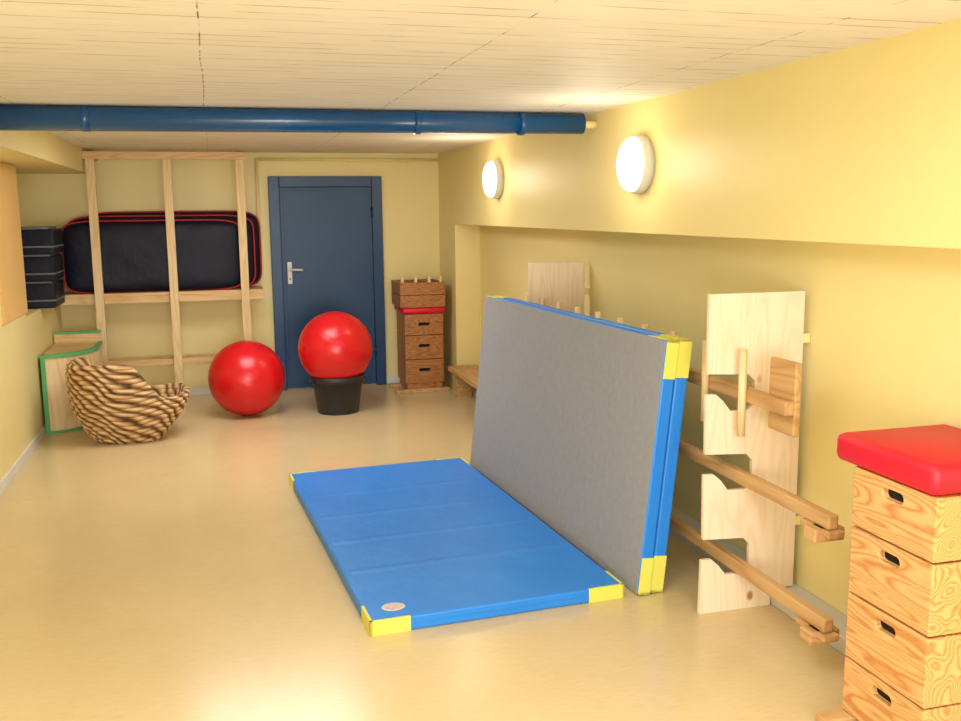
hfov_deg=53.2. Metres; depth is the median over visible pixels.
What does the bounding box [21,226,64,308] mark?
boxes
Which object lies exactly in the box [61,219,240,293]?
mat
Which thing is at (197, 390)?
baseboard
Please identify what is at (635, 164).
wall lamp
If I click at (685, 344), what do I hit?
mat
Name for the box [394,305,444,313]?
cushion
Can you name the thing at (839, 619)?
baseboard
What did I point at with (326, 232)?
door
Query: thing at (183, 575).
floor
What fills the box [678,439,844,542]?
bar
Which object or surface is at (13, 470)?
baseboard
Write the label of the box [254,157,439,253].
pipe
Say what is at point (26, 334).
wall
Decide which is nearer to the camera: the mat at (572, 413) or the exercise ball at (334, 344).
the mat at (572, 413)
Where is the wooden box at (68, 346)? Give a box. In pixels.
[40,330,102,434]
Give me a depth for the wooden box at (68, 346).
7.62 m
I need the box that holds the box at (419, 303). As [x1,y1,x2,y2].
[389,276,449,393]
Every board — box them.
[528,261,588,314]
[697,291,809,613]
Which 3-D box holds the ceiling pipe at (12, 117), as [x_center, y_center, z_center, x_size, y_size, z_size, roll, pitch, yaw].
[-1.047,-1.288,5.168,3.542,0.130,0.238,-3,9,-15]
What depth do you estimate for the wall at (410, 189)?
9.04 m
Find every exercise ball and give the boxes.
[208,340,284,415]
[298,311,371,378]
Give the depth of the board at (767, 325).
4.05 m
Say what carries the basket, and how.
on the floor
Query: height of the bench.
0.270 m
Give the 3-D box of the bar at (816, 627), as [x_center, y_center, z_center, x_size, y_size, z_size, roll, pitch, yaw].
[0.807,0.736,5.127,0.125,0.105,3.480,-3,9,-15]
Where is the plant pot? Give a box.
[309,372,364,415]
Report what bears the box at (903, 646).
on the floor
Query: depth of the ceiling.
3.35 m
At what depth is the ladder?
3.82 m
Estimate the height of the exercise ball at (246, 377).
0.640 m
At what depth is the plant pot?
8.14 m
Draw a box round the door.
[268,176,386,389]
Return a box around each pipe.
[0,105,596,135]
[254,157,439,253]
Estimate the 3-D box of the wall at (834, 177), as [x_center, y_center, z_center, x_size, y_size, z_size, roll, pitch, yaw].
[1.266,-0.116,4.430,0.430,2.265,11.000,-3,9,-15]
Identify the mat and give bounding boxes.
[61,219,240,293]
[68,214,255,287]
[88,210,261,285]
[289,457,623,636]
[470,295,678,594]
[495,295,692,592]
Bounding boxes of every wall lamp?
[482,160,503,198]
[616,135,654,192]
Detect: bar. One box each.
[669,513,838,644]
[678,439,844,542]
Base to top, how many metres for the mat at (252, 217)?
0.712 m
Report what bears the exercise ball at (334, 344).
on the plant pot
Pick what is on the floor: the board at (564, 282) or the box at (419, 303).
the box at (419, 303)
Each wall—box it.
[0,131,85,480]
[16,153,439,388]
[438,19,960,615]
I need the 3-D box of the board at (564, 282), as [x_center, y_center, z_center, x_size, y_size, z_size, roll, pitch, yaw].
[0.521,0.027,6.450,0.438,1.370,0.022,-3,9,-15]
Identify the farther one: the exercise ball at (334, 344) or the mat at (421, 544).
the exercise ball at (334, 344)
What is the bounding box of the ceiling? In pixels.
[0,0,960,153]
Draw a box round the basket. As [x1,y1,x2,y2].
[65,357,189,443]
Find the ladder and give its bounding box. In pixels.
[526,294,801,437]
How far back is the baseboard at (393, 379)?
9.64 m
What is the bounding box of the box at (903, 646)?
[816,424,960,720]
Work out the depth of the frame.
8.49 m
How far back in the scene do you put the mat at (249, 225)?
8.74 m
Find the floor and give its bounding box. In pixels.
[0,382,844,720]
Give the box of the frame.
[59,151,263,383]
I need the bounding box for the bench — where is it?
[448,365,478,396]
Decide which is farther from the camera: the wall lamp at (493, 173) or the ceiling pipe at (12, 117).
the wall lamp at (493, 173)
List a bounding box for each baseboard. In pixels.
[0,425,45,494]
[189,387,210,394]
[386,376,399,383]
[472,388,846,655]
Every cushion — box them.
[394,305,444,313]
[837,424,960,495]
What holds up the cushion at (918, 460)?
on the box at (903, 646)

